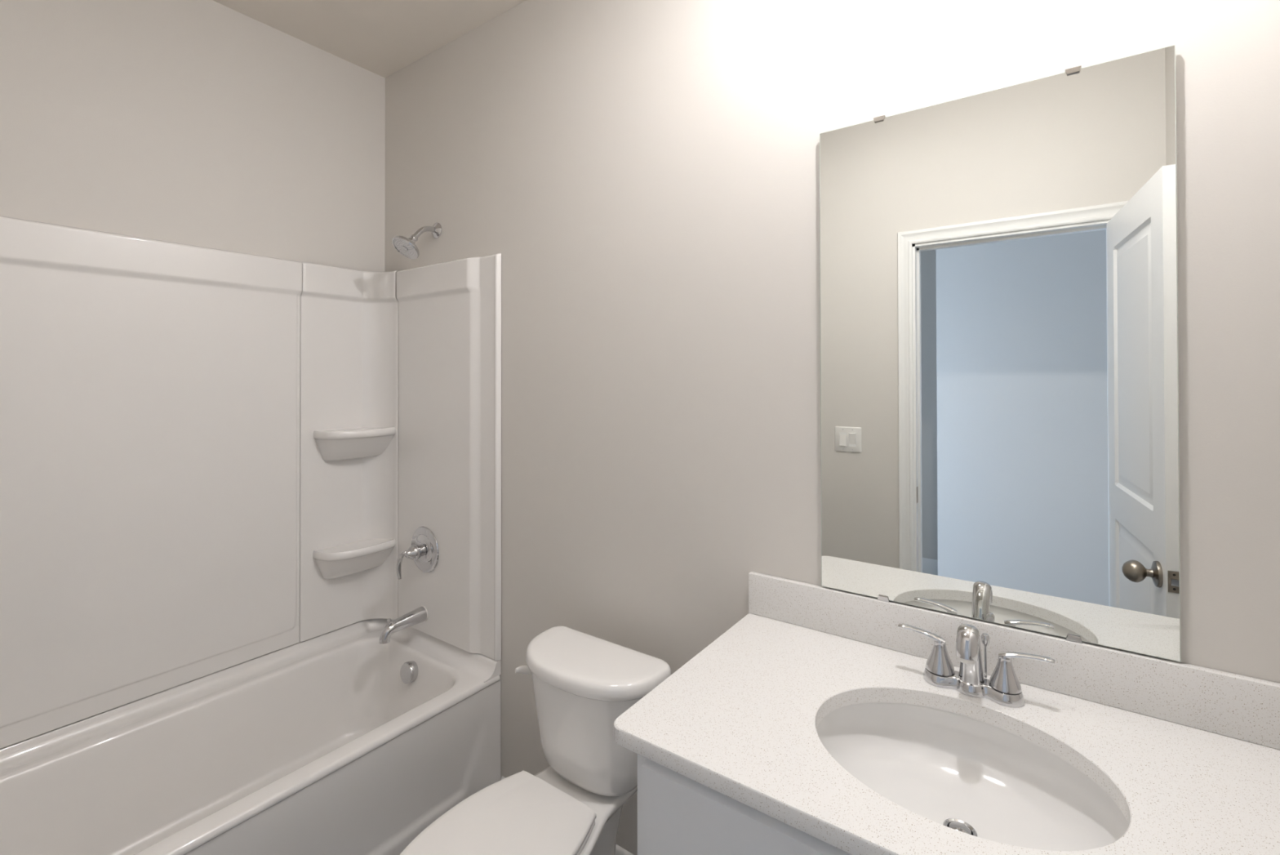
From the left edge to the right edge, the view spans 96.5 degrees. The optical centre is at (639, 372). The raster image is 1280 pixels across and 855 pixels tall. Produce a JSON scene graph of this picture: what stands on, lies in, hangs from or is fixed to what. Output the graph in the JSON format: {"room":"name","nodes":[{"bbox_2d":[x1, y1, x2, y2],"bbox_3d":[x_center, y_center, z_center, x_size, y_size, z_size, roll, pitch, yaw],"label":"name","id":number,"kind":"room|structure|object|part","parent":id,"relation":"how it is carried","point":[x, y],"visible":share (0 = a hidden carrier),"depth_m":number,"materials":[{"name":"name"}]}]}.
{"room":"bathroom","nodes":[
{"label":"bathroom","id":0,"kind":"room"},
{"bbox_2d":[0,0,385,633],"bbox_3d":[-1.602,0.111,1.885,0.115,2.795,1.540,0,-1,36],"label":"wall","id":1,"kind":"structure","parent":0,"point":[204,123],"depth_m":1.91,"materials":[{"name":"grey paint"}]},
{"bbox_2d":[0,216,501,748],"bbox_3d":[-1.243,0.294,1.637,0.752,1.446,1.520,0,-1,36],"label":"tub surround","id":2,"kind":"object","parent":1,"relation":"attached to","point":[169,431],"visible":0.98,"depth_m":1.96,"materials":[{"name":"white plastic"}]},
{"bbox_3d":[-1.636,0.296,1.701,0.038,1.446,1.168,0,-1,36],"label":"panel","id":3,"kind":"part","parent":2,"relation":"part of","materials":[{"name":"white plastic"}]},
{"bbox_2d":[312,538,395,578],"bbox_3d":[-1.127,0.749,2.290,0.150,0.125,0.297,0,-1,36],"label":"corner shelf","id":4,"kind":"object","parent":2,"relation":"attached to","point":[342,558],"depth_m":2.26,"materials":[{"name":"white plastic"}]},
{"bbox_2d":[313,426,395,461],"bbox_3d":[-1.128,0.287,2.294,0.150,0.125,0.297,0,-1,36],"label":"corner shelf","id":5,"kind":"object","parent":2,"relation":"attached to","point":[330,443],"depth_m":2.26,"materials":[{"name":"white plastic"}]},
{"bbox_2d":[379,605,427,644],"bbox_3d":[-0.904,0.957,2.174,0.061,0.081,0.180,0,-1,36],"label":"tub spout","id":6,"kind":"object","parent":2,"relation":"attached to","point":[417,615],"visible":1,"depth_m":2.16,"materials":[{"name":"silver metal"}]},
{"bbox_2d":[396,526,439,579],"bbox_3d":[-0.871,0.698,2.202,0.178,0.188,0.100,0,-1,36],"label":"tub valve","id":7,"kind":"object","parent":2,"relation":"attached to","point":[424,549],"visible":1,"depth_m":2.21,"materials":[{"name":"silver metal"}]},
{"bbox_3d":[-0.907,0.736,2.184,0.047,0.112,0.021,0,0,-6],"label":"lever","id":8,"kind":"part","parent":7,"relation":"part of","materials":[{"name":"silver metal"}]},
{"bbox_3d":[-0.750,0.298,2.193,0.597,1.446,0.042,0,-1,36],"label":"panel","id":9,"kind":"part","parent":2,"relation":"part of","materials":[{"name":"white plastic"}]},
{"bbox_2d":[212,0,526,78],"bbox_3d":[-0.894,-1.330,0.211,4.440,0.060,3.685,0,-1,36],"label":"ceiling","id":10,"kind":"structure","parent":0,"point":[382,37],"depth_m":2.10,"materials":[{"name":"white paint"}]},
{"bbox_2d":[384,0,1279,854],"bbox_3d":[0.027,0.107,1.738,2.938,2.795,0.115,0,-1,36],"label":"wall","id":11,"kind":"structure","parent":0,"point":[643,175],"depth_m":1.55,"materials":[{"name":"grey paint"}]},
{"bbox_2d":[391,222,441,259],"bbox_3d":[-0.857,-0.514,2.192,0.109,0.161,0.180,0,-1,36],"label":"shower head","id":12,"kind":"object","parent":11,"relation":"attached to","point":[407,247],"visible":1,"depth_m":2.17},
{"bbox_3d":[-0.838,-0.540,2.220,0.021,0.068,0.106,0,-1,36],"label":"shower arm","id":13,"kind":"part","parent":12,"relation":"part of","materials":[{"name":"silver metal"}]},
{"bbox_2d":[501,775,633,854],"bbox_3d":[-0.088,1.466,1.732,0.996,0.078,0.014,0,-1,36],"label":"baseboard","id":14,"kind":"structure","parent":11,"relation":"attached to","point":[619,850],"depth_m":1.71,"materials":[{"name":"white paint"}]},
{"bbox_2d":[819,44,1181,662],"bbox_3d":[0.689,-0.034,1.186,0.628,1.087,0.016,0,-1,36],"label":"wall mirror","id":15,"kind":"object","parent":11,"relation":"attached to","point":[999,366],"visible":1,"depth_m":1.14,"materials":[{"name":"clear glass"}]},
{"bbox_2d":[748,571,1279,749],"bbox_3d":[0.686,0.560,1.181,0.990,0.101,0.019,0,-1,36],"label":"backsplash","id":16,"kind":"structure","parent":11,"relation":"attached to","point":[1239,706],"depth_m":1.08,"materials":[{"name":"stone"}]},
{"bbox_3d":[-0.889,1.525,0.190,4.440,0.060,3.685,0,-1,36],"label":"floor","id":17,"kind":"structure","parent":0,"visible":0},
{"bbox_2d":[0,616,501,854],"bbox_3d":[-1.241,1.263,1.629,0.756,0.487,1.522,0,-1,36],"label":"bathtub","id":18,"kind":"object","parent":17,"relation":"on","point":[342,740],"visible":0.89,"depth_m":1.77,"materials":[{"name":"white plastic"}]},
{"bbox_3d":[-0.871,1.131,2.160,0.075,0.077,0.046,0,-1,36],"label":"overflow plate","id":19,"kind":"part","parent":18,"relation":"part of","materials":[{"name":"silver metal"}]},
{"bbox_2d":[400,625,671,854],"bbox_3d":[-0.282,1.129,1.337,0.434,0.748,0.694,0,-1,36],"label":"toilet","id":20,"kind":"object","parent":17,"relation":"on","point":[583,682],"visible":0.93,"depth_m":1.42,"materials":[{"name":"white ceramic"}]},
{"bbox_3d":[-0.344,1.053,1.245,0.338,0.019,0.470,0,-1,36],"label":"seat lid","id":21,"kind":"part","parent":20,"relation":"part of","materials":[{"name":"white plastic"}]},
{"bbox_3d":[-0.321,0.854,1.637,0.079,0.043,0.021,0,0,-30],"label":"lever arm","id":22,"kind":"part","parent":20,"relation":"part of","materials":[{"name":"white plastic"}]},
{"bbox_3d":[-0.345,1.073,1.244,0.334,0.016,0.468,0,-1,36],"label":"seat","id":23,"kind":"part","parent":20,"relation":"part of","materials":[{"name":"white plastic"}]},
{"bbox_3d":[-0.277,1.292,1.337,0.351,0.420,0.670,0,-1,36],"label":"bowl","id":24,"kind":"part","parent":20,"relation":"part of","materials":[{"name":"white ceramic"}]},
{"bbox_3d":[-0.139,0.939,1.533,0.390,0.286,0.190,0,-1,36],"label":"tank","id":25,"kind":"part","parent":20,"relation":"part of","materials":[{"name":"white ceramic"}]},
{"bbox_3d":[-0.143,0.777,1.530,0.428,0.043,0.223,0,-1,36],"label":"tank lid","id":26,"kind":"part","parent":20,"relation":"part of","materials":[{"name":"white ceramic"}]},
{"bbox_2d":[637,753,851,854],"bbox_3d":[0.538,1.068,0.937,0.952,0.860,0.582,0,-1,36],"label":"vanity cabinet","id":27,"kind":"object","parent":17,"relation":"on","point":[677,814],"visible":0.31,"depth_m":0.90,"materials":[{"name":"white paint"}]},
{"bbox_2d":[613,613,1279,854],"bbox_3d":[0.519,0.624,0.947,0.990,0.029,0.592,0,-1,36],"label":"countertop","id":28,"kind":"structure","parent":27,"relation":"on","point":[740,719],"depth_m":0.93,"materials":[{"name":"stone"}]},
{"bbox_2d":[816,701,1128,850],"bbox_3d":[0.505,0.716,0.919,0.511,0.153,0.420,0,-1,36],"label":"sink","id":29,"kind":"object","parent":28,"relation":"in","point":[958,771],"visible":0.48,"depth_m":1.03,"materials":[{"name":"white porcelain"}]},
{"bbox_2d":[897,622,1055,706],"bbox_3d":[0.624,0.540,1.081,0.262,0.141,0.124,0,-1,36],"label":"faucet","id":30,"kind":"object","parent":28,"relation":"on","point":[1003,686],"visible":1,"depth_m":1.07,"materials":[{"name":"silver metal"}]},
{"bbox_3d":[0.570,0.528,1.155,0.087,0.022,0.018,0,-1,36],"label":"lever","id":31,"kind":"part","parent":30,"relation":"part of","materials":[{"name":"silver metal"}]},
{"bbox_3d":[0.596,0.559,1.135,0.052,0.060,0.052,0,-1,36],"label":"handle","id":32,"kind":"part","parent":30,"relation":"part of","materials":[{"name":"silver metal"}]},
{"bbox_3d":[0.619,0.532,1.074,0.045,0.126,0.108,0,-1,36],"label":"spout","id":33,"kind":"part","parent":30,"relation":"part of","materials":[{"name":"silver metal"}]},
{"bbox_3d":[0.640,0.600,1.103,0.170,0.021,0.063,0,-1,36],"label":"plate","id":34,"kind":"part","parent":30,"relation":"part of","materials":[{"name":"silver metal"}]},
{"bbox_3d":[0.673,0.550,1.113,0.015,0.084,0.015,0,-1,36],"label":"lift rod","id":35,"kind":"part","parent":30,"relation":"part of","materials":[{"name":"silver metal"}]},
{"bbox_3d":[0.685,0.558,1.072,0.052,0.060,0.052,0,-1,36],"label":"handle","id":36,"kind":"part","parent":30,"relation":"part of","materials":[{"name":"silver metal"}]},
{"bbox_3d":[0.712,0.527,1.053,0.087,0.022,0.018,0,-1,36],"label":"lever","id":37,"kind":"part","parent":30,"relation":"part of","materials":[{"name":"silver metal"}]}
]}

